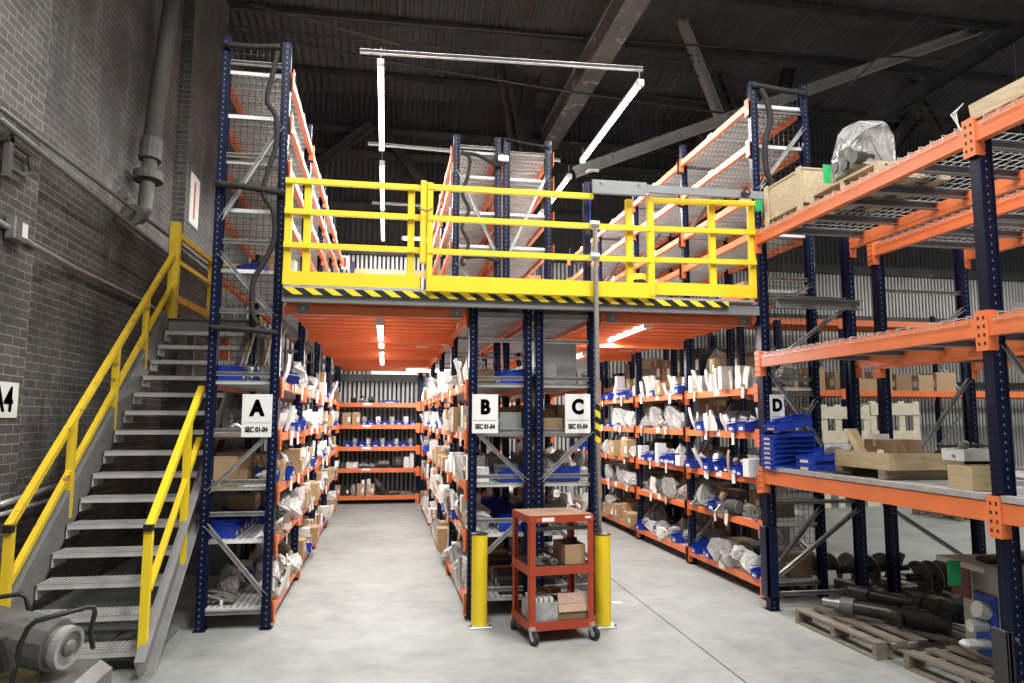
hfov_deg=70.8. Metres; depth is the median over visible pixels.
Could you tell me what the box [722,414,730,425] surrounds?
paper packet
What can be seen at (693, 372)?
paper packet
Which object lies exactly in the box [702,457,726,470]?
storage bin
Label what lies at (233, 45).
hose
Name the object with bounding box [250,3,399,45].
cable
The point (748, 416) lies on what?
case
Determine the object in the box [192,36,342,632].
storage rack
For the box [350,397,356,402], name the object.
motor
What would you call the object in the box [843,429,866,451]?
flap
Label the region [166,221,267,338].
landing railing
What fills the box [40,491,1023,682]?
floor
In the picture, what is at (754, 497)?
cardboard box
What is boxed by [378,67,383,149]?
diffuser
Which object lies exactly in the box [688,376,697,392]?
carton
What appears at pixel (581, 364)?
carton
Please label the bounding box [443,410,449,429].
cardboard box
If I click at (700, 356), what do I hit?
case
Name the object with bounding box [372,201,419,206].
rail
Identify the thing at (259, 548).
plastic bag
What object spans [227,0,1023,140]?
ceiling
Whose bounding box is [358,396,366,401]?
valve
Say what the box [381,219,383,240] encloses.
diffuser
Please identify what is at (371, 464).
valve
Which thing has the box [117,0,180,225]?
drain pipe
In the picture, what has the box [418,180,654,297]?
safety railing
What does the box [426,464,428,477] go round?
carton
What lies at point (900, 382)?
cardboard box
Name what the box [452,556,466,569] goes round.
plastic bag
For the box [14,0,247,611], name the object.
wall
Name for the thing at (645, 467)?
wrapped bundle
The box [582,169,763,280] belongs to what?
slide bar
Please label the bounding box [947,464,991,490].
box
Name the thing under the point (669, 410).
wrapped bundle
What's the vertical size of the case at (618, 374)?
0.278 m
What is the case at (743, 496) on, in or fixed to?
on the storage rack at (730, 157)
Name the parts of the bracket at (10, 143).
upright plate, arm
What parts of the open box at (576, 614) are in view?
panel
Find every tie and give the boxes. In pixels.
[572,29,984,177]
[832,18,1023,136]
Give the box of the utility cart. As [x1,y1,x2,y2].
[511,507,599,645]
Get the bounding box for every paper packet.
[263,459,266,468]
[277,563,291,596]
[278,412,287,429]
[278,459,285,484]
[282,353,290,381]
[284,405,294,431]
[304,451,309,469]
[305,447,312,469]
[312,378,317,391]
[316,513,320,524]
[326,504,333,518]
[330,381,337,397]
[421,461,425,473]
[430,379,438,394]
[430,475,435,495]
[434,413,441,428]
[437,474,443,484]
[446,496,449,515]
[449,546,457,573]
[450,491,454,509]
[452,567,460,590]
[453,358,462,383]
[453,452,463,480]
[456,505,464,529]
[457,556,463,587]
[459,455,465,467]
[466,357,468,373]
[547,591,570,594]
[569,486,574,499]
[580,488,582,502]
[580,500,587,510]
[639,382,644,396]
[643,376,651,395]
[650,376,655,389]
[662,383,667,394]
[666,449,675,452]
[670,376,675,393]
[688,407,695,429]
[691,370,702,391]
[692,448,702,467]
[703,413,709,430]
[704,369,708,387]
[706,415,717,430]
[709,373,714,384]
[713,453,720,460]
[715,367,718,390]
[719,492,727,500]
[720,413,726,430]
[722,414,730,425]
[727,450,730,473]
[728,370,732,388]
[733,457,739,464]
[742,366,750,388]
[747,455,758,458]
[752,376,756,386]
[867,433,888,438]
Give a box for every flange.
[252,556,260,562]
[549,558,557,564]
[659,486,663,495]
[681,420,684,428]
[752,506,760,517]
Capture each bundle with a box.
[207,588,236,605]
[514,450,521,465]
[518,546,521,569]
[532,450,533,477]
[532,454,553,480]
[575,559,587,589]
[605,464,616,479]
[612,408,622,426]
[616,463,633,479]
[618,410,628,426]
[618,470,627,484]
[622,493,631,501]
[628,472,644,486]
[640,415,653,427]
[643,465,654,475]
[644,441,654,452]
[645,408,649,415]
[649,406,664,427]
[653,505,666,521]
[661,477,680,498]
[664,406,682,428]
[672,412,684,428]
[681,511,699,520]
[696,479,721,498]
[696,498,714,507]
[696,521,703,533]
[698,513,705,525]
[706,349,724,372]
[752,504,806,549]
[791,536,816,575]
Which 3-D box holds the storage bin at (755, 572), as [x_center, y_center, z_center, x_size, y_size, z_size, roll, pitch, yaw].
[2.461,2.243,7.025,0.236,0.117,0.153,1,-6,-10]
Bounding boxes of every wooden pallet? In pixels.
[795,603,965,660]
[810,160,950,211]
[834,572,963,604]
[903,645,993,682]
[912,509,969,521]
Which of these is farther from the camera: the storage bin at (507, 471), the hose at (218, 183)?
the storage bin at (507, 471)
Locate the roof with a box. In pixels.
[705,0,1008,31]
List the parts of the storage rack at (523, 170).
post, post, post, post, post, post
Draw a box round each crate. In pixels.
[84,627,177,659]
[764,166,832,226]
[835,449,963,470]
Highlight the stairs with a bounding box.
[10,310,268,682]
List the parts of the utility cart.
corner post, corner post, corner post, corner post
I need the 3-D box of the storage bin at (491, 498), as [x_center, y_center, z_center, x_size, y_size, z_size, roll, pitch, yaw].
[-0.250,1.777,7.892,0.271,0.135,0.197,1,-6,-10]
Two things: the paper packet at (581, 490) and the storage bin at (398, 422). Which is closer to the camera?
the paper packet at (581, 490)
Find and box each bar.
[373,477,386,494]
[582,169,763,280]
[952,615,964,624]
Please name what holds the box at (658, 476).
on the storage rack at (730, 157)
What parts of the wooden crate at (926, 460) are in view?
panel, panel, panel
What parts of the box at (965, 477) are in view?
panel, panel, panel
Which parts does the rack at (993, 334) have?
post, column guard, post, post, column guard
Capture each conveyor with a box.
[812,552,853,578]
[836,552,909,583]
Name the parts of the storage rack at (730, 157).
post, post, post, post, post, post, post, post, post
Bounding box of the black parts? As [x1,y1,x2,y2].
[563,536,577,544]
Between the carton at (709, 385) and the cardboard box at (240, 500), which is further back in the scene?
the carton at (709, 385)
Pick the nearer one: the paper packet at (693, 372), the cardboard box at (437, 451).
the paper packet at (693, 372)
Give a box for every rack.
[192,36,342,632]
[335,367,501,502]
[350,261,541,289]
[421,134,531,620]
[457,138,601,614]
[567,81,830,599]
[603,320,781,537]
[691,313,1023,498]
[740,578,815,590]
[754,97,1023,682]
[867,190,1023,594]
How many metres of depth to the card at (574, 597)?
5.61 m
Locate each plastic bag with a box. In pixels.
[216,574,239,592]
[219,564,242,582]
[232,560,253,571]
[239,575,245,587]
[255,470,278,478]
[255,543,262,556]
[255,562,276,582]
[257,578,277,601]
[259,365,269,380]
[273,553,286,571]
[273,561,279,581]
[275,498,290,522]
[277,451,289,466]
[280,494,289,498]
[283,362,304,385]
[284,553,299,573]
[289,486,304,510]
[290,496,300,519]
[302,448,305,458]
[303,410,313,428]
[304,370,307,385]
[307,377,316,391]
[310,443,322,450]
[317,450,322,458]
[318,409,322,424]
[319,440,326,452]
[321,471,328,485]
[329,411,337,420]
[329,490,337,504]
[350,484,355,494]
[420,496,428,511]
[427,410,432,421]
[431,412,437,424]
[432,519,438,537]
[440,446,449,454]
[442,547,449,560]
[443,488,459,512]
[445,375,458,386]
[450,543,466,565]
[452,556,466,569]
[456,467,465,477]
[461,556,466,583]
[462,360,485,380]
[465,503,490,515]
[466,510,491,530]
[544,446,554,453]
[547,490,559,498]
[549,493,569,507]
[551,449,571,468]
[562,462,575,465]
[567,492,572,505]
[569,502,580,508]
[574,450,584,466]
[575,521,586,525]
[581,370,586,377]
[582,492,587,500]
[601,439,609,453]
[605,494,616,502]
[623,472,631,485]
[624,411,635,427]
[629,446,635,457]
[644,520,658,531]
[647,510,653,519]
[649,476,657,491]
[655,520,671,529]
[656,526,668,537]
[666,526,682,534]
[675,517,687,529]
[677,444,685,455]
[677,485,696,497]
[682,529,687,539]
[696,483,715,506]
[707,538,722,561]
[718,539,738,556]
[719,554,738,567]
[730,545,747,569]
[740,550,760,573]
[743,503,754,516]
[759,549,783,571]
[775,364,798,387]
[784,406,803,414]
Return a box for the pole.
[589,220,601,531]
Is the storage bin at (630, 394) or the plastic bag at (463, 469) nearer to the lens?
the plastic bag at (463, 469)
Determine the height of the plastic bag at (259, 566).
0.268 m
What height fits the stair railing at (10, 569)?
3.455 m
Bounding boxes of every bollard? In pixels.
[466,531,492,628]
[594,531,617,628]
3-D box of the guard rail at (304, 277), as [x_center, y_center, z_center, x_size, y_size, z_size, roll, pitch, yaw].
[-1.358,-0.916,6.170,1.145,0.918,0.088,1,-6,-10]
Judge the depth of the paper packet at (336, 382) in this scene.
11.04 m
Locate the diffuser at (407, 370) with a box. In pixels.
[406,369,449,371]
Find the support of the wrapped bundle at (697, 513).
on the storage rack at (740, 343)
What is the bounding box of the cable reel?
[633,273,646,282]
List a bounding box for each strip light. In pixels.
[369,370,418,374]
[376,317,383,348]
[377,48,384,151]
[378,348,384,365]
[379,152,384,210]
[381,211,384,240]
[402,236,426,240]
[403,367,449,371]
[498,154,508,161]
[537,202,543,214]
[551,173,571,203]
[576,350,586,358]
[579,68,643,163]
[608,324,651,341]
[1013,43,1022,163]
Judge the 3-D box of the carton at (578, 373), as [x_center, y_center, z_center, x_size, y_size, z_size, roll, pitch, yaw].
[0.684,0.357,6.888,0.142,0.130,0.126,1,-6,-10]
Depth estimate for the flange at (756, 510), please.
7.21 m
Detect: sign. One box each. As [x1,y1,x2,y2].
[0,381,18,417]
[241,394,272,436]
[472,394,497,432]
[565,394,590,432]
[769,395,784,421]
[824,443,850,449]
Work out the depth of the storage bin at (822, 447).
6.61 m
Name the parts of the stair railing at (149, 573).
post, handrail, rail, post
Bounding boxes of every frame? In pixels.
[800,405,873,507]
[860,401,920,505]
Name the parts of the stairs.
foot plate, landing plate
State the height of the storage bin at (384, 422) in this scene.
0.085 m
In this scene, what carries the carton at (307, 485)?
on the storage rack at (250, 133)
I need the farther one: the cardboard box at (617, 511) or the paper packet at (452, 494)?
the cardboard box at (617, 511)
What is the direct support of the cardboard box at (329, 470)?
on the storage rack at (250, 133)
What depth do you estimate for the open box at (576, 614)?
5.60 m
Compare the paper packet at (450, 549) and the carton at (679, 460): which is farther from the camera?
the carton at (679, 460)
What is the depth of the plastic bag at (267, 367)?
6.30 m
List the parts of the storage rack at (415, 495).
post, post, post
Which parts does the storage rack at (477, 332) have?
post, post, post, post, post, post, post, post, post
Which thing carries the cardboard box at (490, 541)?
on the storage rack at (477, 332)
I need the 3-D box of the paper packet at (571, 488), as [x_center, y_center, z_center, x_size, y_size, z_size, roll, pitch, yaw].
[1.143,2.889,13.838,0.065,0.307,0.202,3,-7,-27]
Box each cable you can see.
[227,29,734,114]
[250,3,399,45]
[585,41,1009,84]
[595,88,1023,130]
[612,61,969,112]
[829,5,929,104]
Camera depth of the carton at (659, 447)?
9.49 m
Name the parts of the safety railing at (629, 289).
post, latch chain, post, rail, rail, rail, post, post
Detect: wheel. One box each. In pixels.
[393,456,402,465]
[906,560,951,593]
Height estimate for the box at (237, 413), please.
0.201 m
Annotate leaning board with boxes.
[243,326,257,365]
[260,327,271,367]
[269,327,287,363]
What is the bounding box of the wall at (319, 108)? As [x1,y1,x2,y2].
[245,90,1023,499]
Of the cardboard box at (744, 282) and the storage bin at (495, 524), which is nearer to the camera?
the storage bin at (495, 524)
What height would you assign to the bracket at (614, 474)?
0.122 m
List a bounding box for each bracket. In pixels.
[1,129,33,177]
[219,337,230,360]
[230,415,236,423]
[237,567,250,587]
[275,523,289,533]
[276,578,281,586]
[401,491,411,494]
[536,556,544,564]
[609,473,618,480]
[688,495,697,505]
[710,501,724,512]
[752,513,760,521]
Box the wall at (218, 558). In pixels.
[135,381,244,574]
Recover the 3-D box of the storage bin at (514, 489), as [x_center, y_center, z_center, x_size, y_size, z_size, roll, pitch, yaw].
[0.146,1.898,9.001,0.256,0.135,0.172,1,-6,-9]
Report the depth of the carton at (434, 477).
10.13 m
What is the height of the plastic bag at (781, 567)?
0.250 m
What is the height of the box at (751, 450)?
0.442 m
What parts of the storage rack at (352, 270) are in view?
post, post, post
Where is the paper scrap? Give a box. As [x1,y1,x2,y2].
[611,601,623,603]
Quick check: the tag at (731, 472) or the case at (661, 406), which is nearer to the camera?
the tag at (731, 472)
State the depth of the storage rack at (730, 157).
8.52 m
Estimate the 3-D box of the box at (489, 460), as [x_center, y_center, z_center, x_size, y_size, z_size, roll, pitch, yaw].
[-0.139,1.260,7.265,0.236,0.170,0.215,1,-6,-7]
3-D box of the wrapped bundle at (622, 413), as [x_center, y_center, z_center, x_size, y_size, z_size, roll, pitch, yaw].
[1.750,1.179,11.029,0.210,0.268,0.227,2,-6,-17]
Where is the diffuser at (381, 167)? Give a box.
[380,166,383,209]
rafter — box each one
[687,106,718,154]
[734,101,821,199]
[891,111,922,154]
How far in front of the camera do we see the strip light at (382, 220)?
14.35 m
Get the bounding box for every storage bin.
[210,519,239,538]
[213,518,243,534]
[215,516,247,530]
[218,365,244,379]
[220,508,254,525]
[232,368,248,379]
[232,560,256,574]
[236,261,268,269]
[241,566,253,581]
[253,369,284,380]
[255,467,285,481]
[256,507,264,523]
[279,468,292,480]
[280,373,301,383]
[285,419,299,430]
[285,462,294,473]
[295,420,306,429]
[306,540,312,551]
[310,456,316,466]
[345,441,351,446]
[359,441,364,446]
[368,420,374,424]
[373,441,378,446]
[380,400,399,402]
[382,420,387,424]
[386,441,392,445]
[396,420,401,424]
[400,441,406,445]
[409,420,415,424]
[423,444,428,451]
[434,418,442,427]
[449,506,459,519]
[481,496,502,503]
[481,499,503,505]
[485,501,510,508]
[487,504,514,511]
[490,507,513,515]
[491,510,511,524]
[494,513,511,527]
[495,369,521,382]
[497,467,521,481]
[497,514,521,531]
[498,371,521,383]
[513,487,516,499]
[546,465,580,480]
[572,441,587,448]
[582,443,587,449]
[605,391,613,399]
[606,422,613,426]
[616,390,627,398]
[621,391,632,397]
[635,519,653,529]
[640,453,654,460]
[649,388,655,395]
[653,521,672,532]
[659,453,669,462]
[670,453,694,464]
[670,530,696,542]
[673,383,684,393]
[684,456,712,467]
[684,536,707,545]
[690,541,709,553]
[695,418,722,429]
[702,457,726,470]
[704,546,712,558]
[707,496,735,509]
[713,458,733,471]
[722,461,740,471]
[726,421,741,430]
[731,463,742,473]
[735,465,742,475]
[737,418,757,431]
[750,565,778,578]
[760,430,815,441]
[760,435,815,445]
[760,440,815,450]
[760,444,815,454]
[760,449,816,460]
[761,455,795,465]
[761,460,796,470]
[763,414,812,430]
[795,451,834,464]
[795,460,835,471]
[815,446,823,450]
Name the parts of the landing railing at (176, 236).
post, rail, rail, rail, post, cross rail, cross rail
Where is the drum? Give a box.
[824,447,841,458]
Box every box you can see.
[4,215,28,244]
[213,456,240,485]
[216,451,252,468]
[222,409,241,427]
[224,449,255,477]
[225,365,253,380]
[228,492,258,522]
[239,467,252,484]
[255,454,260,476]
[260,256,274,269]
[260,455,266,467]
[283,448,301,459]
[285,537,305,558]
[289,459,303,473]
[302,524,318,543]
[303,491,308,508]
[303,534,311,542]
[304,472,321,481]
[304,482,319,499]
[304,488,310,504]
[317,498,334,514]
[320,372,325,382]
[322,411,327,426]
[323,436,335,449]
[324,468,331,483]
[327,415,333,426]
[333,391,340,400]
[335,485,340,495]
[342,412,351,424]
[346,462,357,467]
[352,412,360,424]
[357,483,364,495]
[366,483,374,494]
[420,490,426,500]
[421,460,427,473]
[434,446,444,463]
[436,526,448,550]
[437,454,447,466]
[439,520,448,525]
[441,456,447,468]
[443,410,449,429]
[443,472,446,481]
[444,441,459,453]
[447,528,462,540]
[451,407,460,431]
[463,415,467,431]
[465,369,494,382]
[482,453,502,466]
[486,457,510,467]
[488,539,503,548]
[489,548,508,554]
[490,564,511,583]
[494,462,517,479]
[498,407,515,411]
[498,412,520,432]
[510,406,533,411]
[517,487,521,501]
[532,341,576,383]
[532,364,555,383]
[532,409,554,417]
[532,418,562,431]
[532,503,549,508]
[536,585,560,597]
[544,542,552,548]
[552,405,564,418]
[553,539,584,563]
[553,597,587,619]
[559,574,566,578]
[572,460,587,467]
[602,502,617,515]
[610,440,620,455]
[613,503,621,518]
[620,439,635,456]
[621,502,636,518]
[622,406,629,410]
[623,511,636,521]
[625,498,636,501]
[625,512,644,525]
[626,364,628,379]
[626,379,633,389]
[634,358,661,377]
[643,404,652,412]
[644,474,663,480]
[644,496,649,507]
[650,498,656,508]
[651,360,669,381]
[654,382,669,394]
[658,501,664,509]
[662,360,670,380]
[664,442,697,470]
[666,473,683,479]
[676,377,681,385]
[677,350,679,376]
[678,401,698,413]
[681,477,701,486]
[699,399,737,414]
[699,415,723,428]
[699,450,722,454]
[706,514,716,528]
[709,358,723,373]
[712,405,725,414]
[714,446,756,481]
[715,488,745,498]
[717,518,731,536]
[724,350,754,366]
[724,411,750,422]
[727,537,756,544]
[735,281,768,288]
[740,524,752,538]
[742,541,759,551]
[749,490,760,507]
[752,367,775,380]
[771,370,785,387]
[776,504,794,517]
[779,549,812,577]
[784,416,807,430]
[798,367,824,389]
[821,339,849,343]
[825,372,840,389]
[859,379,876,389]
[864,439,921,453]
[865,371,892,390]
[892,374,911,390]
[911,375,933,390]
[920,372,955,390]
[941,448,964,460]
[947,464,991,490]
[965,449,989,460]
[1013,302,1023,310]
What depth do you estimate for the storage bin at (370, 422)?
14.62 m
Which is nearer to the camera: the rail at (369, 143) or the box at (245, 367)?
the box at (245, 367)
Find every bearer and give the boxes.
[783,213,814,223]
[835,465,877,473]
[878,470,947,479]
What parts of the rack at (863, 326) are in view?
post, post, post, upright frame, post, post, upright frame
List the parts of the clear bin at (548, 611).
panel, panel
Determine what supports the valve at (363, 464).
on the storage rack at (415, 495)
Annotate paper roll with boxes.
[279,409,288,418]
[673,381,678,393]
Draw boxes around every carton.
[279,406,290,408]
[291,260,296,270]
[299,519,309,526]
[299,527,309,536]
[300,483,309,487]
[312,412,317,427]
[315,514,322,526]
[317,505,328,517]
[319,382,326,395]
[367,479,370,493]
[403,456,408,467]
[409,453,413,467]
[424,412,426,425]
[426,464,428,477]
[428,508,436,522]
[429,441,437,457]
[430,383,433,397]
[430,475,436,489]
[432,379,441,394]
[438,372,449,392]
[439,486,445,502]
[440,489,443,503]
[445,460,448,471]
[446,420,449,430]
[446,485,463,496]
[449,452,466,472]
[453,455,465,475]
[460,494,480,522]
[461,406,467,426]
[466,455,484,479]
[477,467,488,482]
[516,443,521,453]
[571,469,587,480]
[577,360,586,371]
[577,372,586,383]
[614,386,625,398]
[615,376,624,385]
[633,386,645,396]
[638,445,648,458]
[655,443,665,461]
[675,455,685,465]
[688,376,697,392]
[694,444,711,453]
[698,376,707,391]
[708,377,714,390]
[718,366,732,389]
[735,366,751,388]
[735,374,751,388]
[743,458,759,476]
[775,486,788,497]
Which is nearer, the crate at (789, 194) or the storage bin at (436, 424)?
the crate at (789, 194)
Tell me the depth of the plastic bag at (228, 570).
6.30 m
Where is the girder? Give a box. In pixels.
[540,0,650,149]
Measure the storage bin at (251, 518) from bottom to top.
0.147 m
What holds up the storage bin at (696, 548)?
on the storage rack at (730, 157)
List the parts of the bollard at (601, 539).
plate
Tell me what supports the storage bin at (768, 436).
on the storage bin at (763, 442)
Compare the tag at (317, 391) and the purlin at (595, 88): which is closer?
the tag at (317, 391)
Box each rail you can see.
[282,177,420,288]
[360,48,642,71]
[368,142,560,161]
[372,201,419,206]
[649,198,756,298]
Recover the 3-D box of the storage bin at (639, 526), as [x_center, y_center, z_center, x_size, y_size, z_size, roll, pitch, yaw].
[1.860,2.568,10.091,0.237,0.126,0.130,1,-6,-10]
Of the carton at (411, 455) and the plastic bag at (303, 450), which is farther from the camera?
the carton at (411, 455)
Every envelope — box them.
[525,592,537,602]
[536,591,547,602]
[536,594,542,602]
[540,591,552,601]
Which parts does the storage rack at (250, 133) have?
post, post, post, post, post, post, post, post, post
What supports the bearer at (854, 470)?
on the rack at (993, 334)
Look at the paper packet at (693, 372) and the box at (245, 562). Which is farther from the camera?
the paper packet at (693, 372)
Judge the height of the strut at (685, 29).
2.722 m
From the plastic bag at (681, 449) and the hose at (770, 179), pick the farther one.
the plastic bag at (681, 449)
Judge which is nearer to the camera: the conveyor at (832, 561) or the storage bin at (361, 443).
the conveyor at (832, 561)
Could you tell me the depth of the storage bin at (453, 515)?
7.12 m
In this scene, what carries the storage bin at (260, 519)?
on the storage rack at (250, 133)
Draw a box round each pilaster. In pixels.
[0,0,51,570]
[160,0,229,429]
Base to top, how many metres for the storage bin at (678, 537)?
0.138 m
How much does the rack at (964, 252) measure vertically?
3.500 m
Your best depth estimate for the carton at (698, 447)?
9.19 m
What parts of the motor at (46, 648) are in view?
handle, handle, fuel tank, burner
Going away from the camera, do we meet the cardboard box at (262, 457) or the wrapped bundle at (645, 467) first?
the cardboard box at (262, 457)
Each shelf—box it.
[512,554,593,576]
[512,607,594,631]
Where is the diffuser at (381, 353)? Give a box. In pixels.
[379,352,383,364]
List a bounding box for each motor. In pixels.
[0,592,111,682]
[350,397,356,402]
[367,396,374,402]
[377,460,388,467]
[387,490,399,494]
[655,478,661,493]
[702,528,727,540]
[723,498,743,515]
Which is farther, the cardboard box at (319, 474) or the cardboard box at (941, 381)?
the cardboard box at (941, 381)
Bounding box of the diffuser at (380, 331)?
[377,325,383,347]
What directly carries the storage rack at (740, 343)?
on the floor
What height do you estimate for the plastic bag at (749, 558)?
0.241 m
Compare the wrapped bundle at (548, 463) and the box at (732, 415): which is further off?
the box at (732, 415)
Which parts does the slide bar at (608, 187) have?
guide post, plate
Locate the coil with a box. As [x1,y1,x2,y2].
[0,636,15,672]
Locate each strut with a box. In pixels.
[316,120,374,170]
[376,121,438,211]
[493,63,522,150]
[513,73,540,151]
[678,18,723,116]
[710,71,736,111]
[776,65,796,94]
[900,75,948,140]
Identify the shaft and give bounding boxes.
[822,596,951,634]
[847,584,963,623]
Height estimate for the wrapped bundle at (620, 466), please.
0.300 m
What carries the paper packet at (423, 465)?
on the storage rack at (477, 332)
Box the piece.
[951,77,1023,132]
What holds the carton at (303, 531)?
on the cardboard box at (309, 537)
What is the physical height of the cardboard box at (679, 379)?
0.254 m
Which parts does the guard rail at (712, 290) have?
rail, rail, rail, post, post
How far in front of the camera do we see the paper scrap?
6.70 m
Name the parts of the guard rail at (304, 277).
post, post, rail, rail, rail, post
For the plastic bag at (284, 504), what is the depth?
6.71 m
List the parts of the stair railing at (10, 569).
post, post, post, post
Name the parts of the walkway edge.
clamp plate, clamp plate, floor plate, clamp plate, clamp plate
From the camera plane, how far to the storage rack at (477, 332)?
8.00 m
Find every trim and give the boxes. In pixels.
[244,304,956,322]
[306,123,831,166]
[311,374,1023,388]
[315,147,1015,197]
[327,201,999,241]
[342,250,1023,281]
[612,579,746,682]
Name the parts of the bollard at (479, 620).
plate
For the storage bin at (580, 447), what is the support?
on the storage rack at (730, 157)
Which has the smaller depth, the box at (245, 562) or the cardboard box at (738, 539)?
the box at (245, 562)
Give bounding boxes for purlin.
[228,2,1019,82]
[229,25,699,62]
[230,7,1000,62]
[244,66,1023,132]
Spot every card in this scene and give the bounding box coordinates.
[557,591,587,612]
[755,199,762,210]
[823,164,831,183]
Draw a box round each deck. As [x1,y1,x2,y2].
[286,302,464,371]
[509,311,756,367]
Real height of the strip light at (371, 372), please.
0.085 m
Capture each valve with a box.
[227,418,241,427]
[275,510,287,524]
[275,513,283,529]
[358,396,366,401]
[359,459,366,466]
[368,460,374,466]
[538,546,549,560]
[643,476,649,487]
[659,414,667,426]
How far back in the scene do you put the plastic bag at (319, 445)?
10.50 m
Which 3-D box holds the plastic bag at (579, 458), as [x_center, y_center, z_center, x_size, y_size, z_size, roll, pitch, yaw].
[0.632,1.100,6.782,0.108,0.163,0.068,-2,-6,16]
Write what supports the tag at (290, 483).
hanging from the storage rack at (250, 133)
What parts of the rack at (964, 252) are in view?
post, post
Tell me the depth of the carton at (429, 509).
10.66 m
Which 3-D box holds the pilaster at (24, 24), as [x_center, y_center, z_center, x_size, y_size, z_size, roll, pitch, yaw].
[-3.602,-2.324,3.960,0.160,8.850,4.110,1,-6,-10]
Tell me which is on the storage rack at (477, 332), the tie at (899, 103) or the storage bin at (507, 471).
the storage bin at (507, 471)
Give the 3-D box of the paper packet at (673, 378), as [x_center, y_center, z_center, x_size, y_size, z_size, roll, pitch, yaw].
[2.079,0.560,9.161,0.081,0.240,0.119,3,-7,-25]
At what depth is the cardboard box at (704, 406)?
9.89 m
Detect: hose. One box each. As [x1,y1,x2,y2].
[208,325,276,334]
[215,180,284,196]
[223,41,280,50]
[249,51,279,325]
[460,150,471,266]
[461,151,503,166]
[465,256,498,261]
[504,137,550,147]
[752,82,807,96]
[758,87,774,218]
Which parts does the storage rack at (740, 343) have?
post, post, post, post, post, post, post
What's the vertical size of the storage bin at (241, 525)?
0.119 m
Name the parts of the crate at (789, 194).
panel, lid, panel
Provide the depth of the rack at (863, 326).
16.15 m
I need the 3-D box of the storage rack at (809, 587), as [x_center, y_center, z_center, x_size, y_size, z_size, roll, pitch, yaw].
[2.722,2.455,7.413,0.500,0.120,0.600,1,-6,-10]
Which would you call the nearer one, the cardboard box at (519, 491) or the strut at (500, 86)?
the cardboard box at (519, 491)
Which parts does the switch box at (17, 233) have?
label plate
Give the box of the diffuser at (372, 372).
[372,372,415,373]
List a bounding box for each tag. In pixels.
[284,523,290,543]
[289,426,294,444]
[289,474,293,490]
[296,426,300,443]
[300,382,305,400]
[307,385,312,401]
[307,464,310,479]
[311,496,314,509]
[315,389,319,402]
[447,384,452,401]
[454,475,459,489]
[456,525,461,540]
[457,427,463,445]
[648,457,651,468]
[664,459,666,472]
[667,390,671,403]
[692,388,697,400]
[704,470,708,478]
[724,510,728,525]
[730,427,734,444]
[730,470,735,483]
[740,384,744,397]
[947,560,961,585]
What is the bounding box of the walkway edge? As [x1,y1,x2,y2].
[282,285,863,326]
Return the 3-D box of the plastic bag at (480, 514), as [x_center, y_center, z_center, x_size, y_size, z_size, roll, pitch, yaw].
[-0.297,1.601,6.436,0.233,0.174,0.163,0,-6,-1]
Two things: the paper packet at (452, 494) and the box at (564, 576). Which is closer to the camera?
the box at (564, 576)
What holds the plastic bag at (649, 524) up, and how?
on the storage rack at (730, 157)
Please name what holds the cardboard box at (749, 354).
on the storage rack at (740, 343)
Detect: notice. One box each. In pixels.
[189,171,199,229]
[341,256,348,268]
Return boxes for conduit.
[0,106,207,266]
[0,116,206,287]
[0,219,155,309]
[0,483,57,507]
[0,498,49,516]
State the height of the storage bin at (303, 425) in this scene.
0.114 m
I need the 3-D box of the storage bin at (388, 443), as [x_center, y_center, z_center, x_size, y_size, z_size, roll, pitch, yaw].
[-2.517,2.102,14.803,0.134,0.099,0.374,1,-6,-10]
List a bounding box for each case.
[342,486,349,495]
[487,554,510,575]
[488,556,509,579]
[493,567,518,586]
[497,574,521,594]
[517,501,533,508]
[544,575,554,584]
[612,373,624,387]
[620,489,625,501]
[653,404,663,410]
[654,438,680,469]
[665,503,682,519]
[692,348,725,375]
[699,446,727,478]
[726,400,757,415]
[737,415,756,420]
[738,491,748,504]
[739,454,755,461]
[753,547,759,555]
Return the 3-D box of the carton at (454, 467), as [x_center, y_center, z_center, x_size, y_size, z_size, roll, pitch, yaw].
[-0.489,1.234,7.165,0.184,0.199,0.163,1,-6,-12]
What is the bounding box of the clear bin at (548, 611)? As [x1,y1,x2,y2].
[522,596,557,621]
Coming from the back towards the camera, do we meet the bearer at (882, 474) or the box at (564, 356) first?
the box at (564, 356)
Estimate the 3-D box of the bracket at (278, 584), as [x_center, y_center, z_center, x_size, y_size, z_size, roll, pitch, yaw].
[-2.187,2.166,6.606,0.164,0.158,0.109,3,-7,-21]
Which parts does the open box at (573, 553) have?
panel, panel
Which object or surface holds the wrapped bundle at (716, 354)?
on the storage rack at (740, 343)
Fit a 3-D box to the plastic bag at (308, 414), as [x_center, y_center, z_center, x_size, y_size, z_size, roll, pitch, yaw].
[-2.400,0.897,8.298,0.213,0.222,0.191,-1,-6,8]
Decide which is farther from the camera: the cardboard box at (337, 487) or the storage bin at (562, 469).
the cardboard box at (337, 487)
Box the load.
[831,121,895,182]
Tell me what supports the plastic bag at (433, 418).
on the storage rack at (477, 332)
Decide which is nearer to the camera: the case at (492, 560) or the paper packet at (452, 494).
the case at (492, 560)
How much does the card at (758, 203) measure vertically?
0.152 m
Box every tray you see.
[512,507,593,523]
[815,470,850,475]
[941,440,989,460]
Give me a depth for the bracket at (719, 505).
7.76 m
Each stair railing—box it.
[0,253,175,606]
[137,386,204,654]
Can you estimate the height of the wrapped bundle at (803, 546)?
0.400 m

